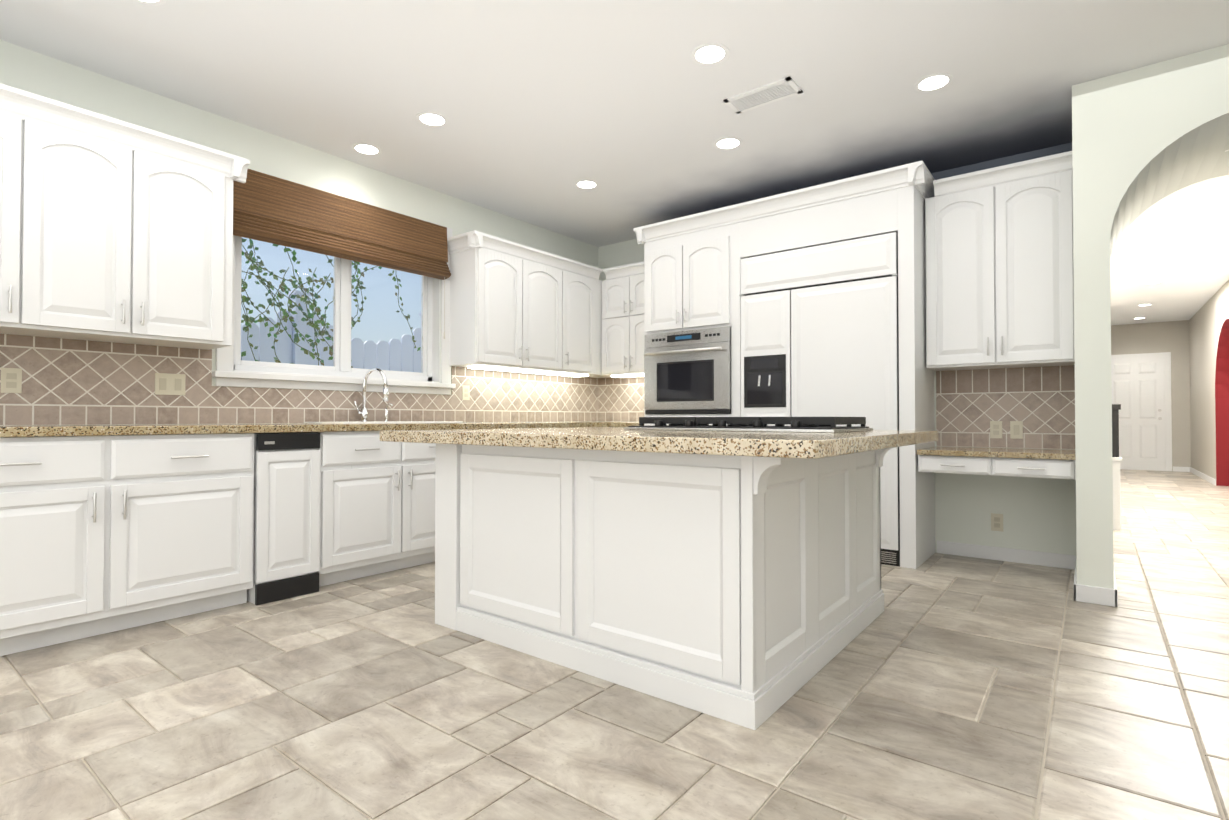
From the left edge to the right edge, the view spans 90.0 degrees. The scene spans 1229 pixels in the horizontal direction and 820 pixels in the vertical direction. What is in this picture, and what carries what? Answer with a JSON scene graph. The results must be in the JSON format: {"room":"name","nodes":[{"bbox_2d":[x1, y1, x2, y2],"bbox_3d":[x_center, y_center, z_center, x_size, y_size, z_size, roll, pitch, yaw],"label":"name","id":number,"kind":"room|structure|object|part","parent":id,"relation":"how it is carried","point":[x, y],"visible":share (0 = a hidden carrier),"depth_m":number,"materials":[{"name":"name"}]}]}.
{"room":"kitchen","nodes":[
{"label":"kitchen","id":0,"kind":"room"},
{"bbox_2d":[0,40,597,425],"bbox_3d":[-2.584,-0.351,3.298,0.160,2.720,7.980,-1,-1,38],"label":"wall","id":1,"kind":"structure","parent":0,"point":[40,74],"depth_m":3.77,"materials":[{"name":"white paint"}]},
{"bbox_2d":[0,103,47,335],"bbox_3d":[-2.808,-0.816,2.598,0.349,0.920,0.512,-1,-1,38],"label":"upper cabinet","id":2,"kind":"object","parent":1,"relation":"attached to","point":[23,134],"depth_m":2.66,"materials":[{"name":"white wood"}]},
{"bbox_2d":[0,83,239,349],"bbox_3d":[-2.452,-0.855,3.056,0.349,1.010,0.891,-1,-1,38],"label":"upper cabinet","id":3,"kind":"object","parent":1,"relation":"attached to","point":[115,230],"depth_m":2.96,"materials":[{"name":"white wood"}]},
{"bbox_2d":[0,334,599,425],"bbox_3d":[-1.858,-0.133,4.092,0.006,0.444,5.529,-1,-1,38],"label":"tile backsplash","id":4,"kind":"structure","parent":1,"relation":"attached to","point":[74,382],"depth_m":3.47,"materials":[{"name":"beige tile"}]},
{"bbox_2d":[1,368,21,392],"bbox_3d":[-2.807,-0.137,2.860,0.007,0.116,0.070,-1,-1,38],"label":"outlet","id":5,"kind":"object","parent":4,"relation":"attached to","point":[11,378],"depth_m":2.86,"materials":[{"name":"beige plastic"}]},
{"bbox_2d":[155,373,185,394],"bbox_3d":[-2.423,-0.141,3.354,0.007,0.116,0.140,-1,-1,38],"label":"outlet","id":6,"kind":"object","parent":4,"relation":"attached to","point":[165,383],"depth_m":3.35,"materials":[{"name":"beige plastic"}]},
{"bbox_2d":[462,385,469,399],"bbox_3d":[-1.193,-0.138,4.937,0.007,0.116,0.070,-1,-1,38],"label":"outlet","id":7,"kind":"object","parent":4,"relation":"attached to","point":[465,389],"depth_m":4.93,"materials":[{"name":"beige plastic"}]},
{"bbox_2d":[212,168,455,394],"bbox_3d":[-1.828,-0.781,4.211,0.190,1.305,1.670,-1,-1,38],"label":"window","id":8,"kind":"structure","parent":1,"relation":"in","point":[225,373],"depth_m":4.21,"materials":[{"name":"white wood"}]},
{"bbox_3d":[-1.879,-0.780,4.250,0.062,1.111,1.436,-1,-1,38],"label":"window sash","id":9,"kind":"part","parent":8,"relation":"part of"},
{"bbox_2d":[233,169,450,279],"bbox_3d":[-1.750,-1.215,4.132,0.102,0.400,1.511,-1,-1,38],"label":"roman shade","id":10,"kind":"object","parent":8,"relation":"attached to","point":[275,210],"visible":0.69,"depth_m":4.02,"materials":[{"name":"brown wood"}]},
{"bbox_2d":[444,277,444,338],"bbox_3d":[-1.296,-0.777,4.684,0.012,0.470,0.012,-1,-1,38],"label":"blind cord","id":11,"kind":"object","parent":10,"relation":"hanging from","point":[444,307],"visible":1,"depth_m":4.68,"materials":[{"name":"white fabric"}]},
{"bbox_2d":[447,230,570,373],"bbox_3d":[-0.859,-0.831,5.106,0.349,0.981,1.001,-1,-1,38],"label":"upper cabinet","id":12,"kind":"object","parent":1,"relation":"attached to","point":[517,307],"depth_m":4.85,"materials":[{"name":"white wood"}]},
{"bbox_2d":[551,270,601,376],"bbox_3d":[-0.434,-0.778,5.652,0.349,0.890,0.629,-1,-1,38],"label":"upper cabinet","id":13,"kind":"object","parent":1,"relation":"attached to","point":[586,290],"depth_m":5.60,"materials":[{"name":"white wood"}]},
{"bbox_2d":[0,0,1228,325],"bbox_3d":[3.418,-1.761,5.124,7.700,0.150,18.200,-1,-1,38],"label":"ceiling","id":14,"kind":"structure","parent":0,"point":[542,106],"depth_m":3.23,"materials":[{"name":"white paint"}]},
{"bbox_2d":[133,0,165,5],"bbox_3d":[-1.950,-1.721,2.520,0.184,0.004,0.184,-1,-1,38],"label":"recessed light","id":15,"kind":"object","parent":14,"relation":"in","point":[154,2],"visible":1,"depth_m":2.59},
{"bbox_2d":[352,143,381,155],"bbox_3d":[-1.616,-1.700,4.008,0.184,0.004,0.184,-1,-1,38],"label":"recessed light","id":16,"kind":"object","parent":14,"relation":"in","point":[367,149],"visible":1,"depth_m":4.01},
{"bbox_2d":[416,112,447,126],"bbox_3d":[-1.071,-1.706,3.609,0.184,0.004,0.184,-1,-1,38],"label":"recessed light","id":17,"kind":"object","parent":14,"relation":"in","point":[432,119],"visible":1,"depth_m":3.61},
{"bbox_2d":[574,180,598,188],"bbox_3d":[-0.209,-1.692,4.612,0.184,0.004,0.184,-1,-1,38],"label":"recessed light","id":18,"kind":"object","parent":14,"relation":"in","point":[586,184],"visible":1,"depth_m":4.61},
{"bbox_2d":[691,43,728,65],"bbox_3d":[0.460,-1.715,2.964,0.184,0.004,0.184,-1,-1,38],"label":"recessed light","id":19,"kind":"object","parent":14,"relation":"in","point":[708,54],"visible":1,"depth_m":2.96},
{"bbox_2d":[714,137,742,149],"bbox_3d":[0.725,-1.702,3.923,0.184,0.004,0.184,-1,-1,38],"label":"recessed light","id":20,"kind":"object","parent":14,"relation":"in","point":[727,143],"visible":1,"depth_m":3.92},
{"bbox_2d":[723,76,802,113],"bbox_3d":[0.805,-1.707,3.342,0.380,0.009,0.180,-1,-1,38],"label":"ceiling vent","id":21,"kind":"object","parent":14,"relation":"in","point":[778,90],"visible":1,"depth_m":3.33,"materials":[{"name":"white metal"}]},
{"bbox_2d":[914,73,952,92],"bbox_3d":[1.669,-1.711,3.215,0.184,0.004,0.184,-1,-1,38],"label":"recessed light","id":22,"kind":"object","parent":14,"relation":"in","point":[934,82],"visible":1,"depth_m":3.21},
{"bbox_2d":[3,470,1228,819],"bbox_3d":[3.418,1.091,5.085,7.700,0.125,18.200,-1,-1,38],"label":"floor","id":23,"kind":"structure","parent":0,"point":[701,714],"depth_m":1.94,"materials":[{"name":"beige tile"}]},
{"bbox_2d":[0,469,1228,819],"bbox_3d":[3.544,1.025,5.023,7.469,0.008,18.149,-1,-1,38],"label":"floor","id":24,"kind":"structure","parent":23,"relation":"on","point":[906,737],"depth_m":1.96,"materials":[{"name":"beige tile"}]},
{"bbox_2d":[0,433,253,655],"bbox_3d":[-2.448,0.552,2.823,0.619,0.876,1.239,-1,-1,38],"label":"base cabinet","id":25,"kind":"object","parent":24,"relation":"on","point":[99,535],"depth_m":2.69,"materials":[{"name":"white wood"}]},
{"bbox_2d":[0,422,607,436],"bbox_3d":[-1.609,0.107,3.894,0.634,0.040,5.528,-1,-1,38],"label":"countertop","id":26,"kind":"structure","parent":25,"relation":"on","point":[55,430],"depth_m":3.09,"materials":[{"name":"beige stone"}]},
{"bbox_2d":[354,368,392,421],"bbox_3d":[-1.608,-0.098,4.186,0.229,0.376,0.268,-1,-1,38],"label":"chrome faucet","id":27,"kind":"object","parent":26,"relation":"on","point":[363,412],"visible":0.9,"depth_m":4.18,"materials":[{"name":"silver metal"}]},
{"bbox_2d":[305,421,462,423],"bbox_3d":[-1.491,0.203,4.037,0.466,0.253,0.856,-1,-1,38],"label":"sink basin","id":28,"kind":"object","parent":26,"relation":"in","point":[397,422],"visible":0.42,"depth_m":3.85,"materials":[{"name":"white ceramic"}]},
{"bbox_2d":[608,422,638,426],"bbox_3d":[0.294,0.130,5.512,0.335,0.040,0.638,-1,-1,38],"label":"countertop","id":29,"kind":"structure","parent":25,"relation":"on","point":[610,424],"depth_m":5.28,"materials":[{"name":"beige stone"}]},
{"bbox_2d":[247,432,319,605],"bbox_3d":[-1.948,0.562,3.432,0.584,0.874,0.321,-1,-1,38],"label":"trash compactor","id":30,"kind":"object","parent":24,"relation":"on","point":[286,557],"visible":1,"depth_m":3.24,"materials":[{"name":"white wood"}]},
{"bbox_2d":[317,431,355,586],"bbox_3d":[-1.804,0.564,3.651,0.619,0.876,0.186,-1,-1,38],"label":"base cabinet","id":31,"kind":"object","parent":24,"relation":"on","point":[337,564],"depth_m":3.47,"materials":[{"name":"white wood"}]},
{"bbox_2d":[356,459,434,578],"bbox_3d":[-1.491,0.683,4.030,0.426,0.648,0.800,-1,-1,38],"label":"base cabinet","id":32,"kind":"object","parent":24,"relation":"on","point":[395,498],"depth_m":3.75,"materials":[{"name":"white wood"}]},
{"bbox_2d":[404,442,435,458],"bbox_3d":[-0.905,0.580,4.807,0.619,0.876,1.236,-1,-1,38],"label":"drawer","id":33,"kind":"object","parent":32,"relation":"attached to","point":[411,450],"depth_m":3.89,"materials":[{"name":"white wood"}]},
{"bbox_2d":[435,444,895,729],"bbox_3d":[0.280,0.571,2.925,1.675,0.841,1.477,-1,-1,38],"label":"base cabinet","id":34,"kind":"object","parent":24,"relation":"on","point":[745,591],"visible":0.81,"depth_m":2.25,"materials":[{"name":"white wood"}]},
{"bbox_2d":[380,427,937,458],"bbox_3d":[0.210,0.124,2.943,2.120,0.050,1.660,-1,-1,38],"label":"countertop","id":35,"kind":"structure","parent":34,"relation":"on","point":[810,445],"depth_m":2.12,"materials":[{"name":"beige stone"}]},
{"bbox_2d":[624,417,872,432],"bbox_3d":[0.645,0.067,3.055,1.070,0.065,0.570,-1,-1,38],"label":"gas cooktop","id":36,"kind":"object","parent":35,"relation":"in","point":[808,424],"visible":1,"depth_m":2.83,"materials":[{"name":"metal"}]},
{"bbox_2d":[634,161,935,568],"bbox_3d":[1.235,-0.262,4.743,2.225,2.558,0.705,-1,-1,38],"label":"tall cabinet","id":37,"kind":"object","parent":24,"relation":"on","point":[692,279],"depth_m":4.57,"materials":[{"name":"white wood"}]},
{"bbox_3d":[0.718,-0.299,5.109,0.782,0.663,0.647,-1,-1,38],"label":"steel wall oven","id":38,"kind":"part","parent":37,"relation":"part of","materials":[{"name":"silver metal"}]},
{"bbox_2d":[739,231,899,565],"bbox_3d":[1.562,-0.068,4.518,1.107,2.164,0.638,-1,-1,38],"label":"fridge","id":39,"kind":"object","parent":24,"relation":"on","point":[819,330],"visible":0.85,"depth_m":4.21,"materials":[{"name":"wood"}]},
{"bbox_2d":[1112,404,1121,530],"bbox_3d":[4.304,0.488,5.304,0.115,1.073,0.164,-1,-1,38],"label":"stair railing","id":40,"kind":"object","parent":24,"relation":"on","point":[1116,458],"visible":0.58,"depth_m":5.24,"materials":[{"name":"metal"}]},
{"bbox_2d":[598,142,1076,569],"bbox_3d":[1.425,-0.326,5.140,3.910,2.720,0.150,-1,-1,38],"label":"wall","id":41,"kind":"structure","parent":0,"point":[1039,514],"depth_m":4.13,"materials":[{"name":"white paint"}]},
{"bbox_2d":[587,262,643,377],"bbox_3d":[0.104,-0.814,5.818,0.996,0.995,0.408,-1,-1,38],"label":"upper cabinet","id":42,"kind":"object","parent":41,"relation":"attached to","point":[623,321],"visible":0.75,"depth_m":5.64,"materials":[{"name":"white wood"}]},
{"bbox_2d":[600,377,643,421],"bbox_3d":[0.239,-0.108,5.958,0.967,0.444,0.006,-1,-1,38],"label":"tile backsplash","id":43,"kind":"structure","parent":41,"relation":"attached to","point":[621,399],"depth_m":6.08,"materials":[{"name":"beige tile"}]},
{"bbox_2d":[917,446,1075,479],"bbox_3d":[2.404,0.321,3.859,0.801,0.142,0.652,-1,-1,38],"label":"desk","id":44,"kind":"object","parent":41,"relation":"attached to","point":[1040,463],"visible":0.92,"depth_m":3.65,"materials":[{"name":"wood"}]},
{"bbox_2d":[991,513,1002,531],"bbox_3d":[2.573,0.755,4.133,0.070,0.116,0.007,-1,-1,38],"label":"outlet","id":45,"kind":"object","parent":41,"relation":"attached to","point":[996,519],"depth_m":4.13,"materials":[{"name":"beige plastic"}]},
{"bbox_2d":[925,151,1074,370],"bbox_3d":[2.485,-0.897,3.981,0.801,1.230,0.388,-1,-1,38],"label":"upper cabinet","id":46,"kind":"object","parent":41,"relation":"attached to","point":[999,269],"visible":1,"depth_m":3.84,"materials":[{"name":"white wood"}]},
{"bbox_2d":[937,540,1073,568],"bbox_3d":[2.590,0.964,4.110,0.780,0.088,0.016,-1,-1,38],"label":"baseboard","id":47,"kind":"structure","parent":41,"relation":"attached to","point":[1065,561],"depth_m":4.09,"materials":[{"name":"white wood"}]},
{"bbox_2d":[936,365,1074,449],"bbox_3d":[2.603,-0.013,4.119,0.802,0.532,0.006,-1,-1,38],"label":"tile backsplash","id":48,"kind":"structure","parent":41,"relation":"attached to","point":[1043,398],"depth_m":4.10,"materials":[{"name":"beige tile"}]},
{"bbox_2d":[990,421,1001,437],"bbox_3d":[2.569,0.132,4.136,0.070,0.116,0.007,-1,-1,38],"label":"outlet","id":49,"kind":"object","parent":48,"relation":"attached to","point":[995,426],"depth_m":4.13,"materials":[{"name":"beige plastic"}]},
{"bbox_2d":[1010,421,1022,438],"bbox_3d":[2.659,0.131,4.065,0.070,0.116,0.008,-1,-1,38],"label":"outlet","id":50,"kind":"object","parent":48,"relation":"attached to","point":[1016,427],"depth_m":4.06,"materials":[{"name":"beige plastic"}]},
{"bbox_2d":[1072,44,1228,588],"bbox_3d":[4.123,-0.361,2.581,3.490,2.720,1.080,-1,-1,38],"label":"wall","id":51,"kind":"structure","parent":0,"point":[1144,138],"depth_m":3.16,"materials":[{"name":"white paint"}]},
{"bbox_2d":[1073,555,1079,601],"bbox_3d":[2.658,0.956,3.534,0.013,0.088,0.843,-1,-1,38],"label":"baseboard","id":52,"kind":"structure","parent":51,"relation":"attached to","point":[1076,587],"depth_m":3.20,"materials":[{"name":"white wood"}]},
{"bbox_2d":[1104,570,1117,606],"bbox_3d":[5.876,1.010,7.410,0.060,0.088,10.914,-1,-1,38],"label":"baseboard","id":53,"kind":"structure","parent":51,"relation":"attached to","point":[1110,595],"depth_m":3.11,"materials":[{"name":"white wood"}]},
{"bbox_2d":[1111,320,1190,471],"bbox_3d":[9.789,-0.239,11.392,1.260,2.720,0.150,-1,-1,38],"label":"wall","id":54,"kind":"structure","parent":0,"point":[1170,336],"depth_m":11.07,"materials":[{"name":"beige paint"}]},
{"bbox_2d":[1111,352,1171,470],"bbox_3d":[9.629,0.033,11.363,1.000,2.150,0.085,-1,-1,38],"label":"door","id":55,"kind":"structure","parent":54,"relation":"attached to","point":[1141,388],"depth_m":11.30,"materials":[{"name":"white wood"}]},
{"bbox_2d":[1187,280,1228,485],"bbox_3d":[7.360,-0.299,7.062,0.200,2.720,9.970,-1,-1,38],"label":"wall","id":56,"kind":"structure","parent":0,"point":[1196,345],"depth_m":9.04,"materials":[{"name":"white paint"}]},
{"bbox_2d":[1189,467,1215,485],"bbox_3d":[9.384,1.043,9.821,0.014,0.088,2.800,-1,-1,38],"label":"baseboard","id":57,"kind":"structure","parent":56,"relation":"attached to","point":[1211,480],"depth_m":9.61,"materials":[{"name":"white wood"}]},
{"label":"outside","id":58,"kind":"structure","parent":0,"visible":0},
{"bbox_3d":[-4.175,1.119,6.934,6.840,0.120,12.000,-1,-1,38],"label":"ground","id":59,"kind":"structure","parent":58,"visible":0},
{"bbox_2d":[241,290,420,372],"bbox_3d":[-2.359,-0.006,6.222,0.150,2.110,10.111,-1,-1,38],"label":"fence","id":60,"kind":"object","parent":59,"relation":"on","point":[410,355],"depth_m":5.66,"materials":[{"name":"white wood"}]},
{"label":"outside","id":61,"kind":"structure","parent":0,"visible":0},
{"bbox_2d":[241,238,420,367],"bbox_3d":[-2.236,-0.797,4.924,0.984,1.465,2.716,-1,-1,38],"label":"vine","id":62,"kind":"object","parent":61,"point":[284,288],"depth_m":4.67,"materials":[{"name":"green plant"}]}
]}

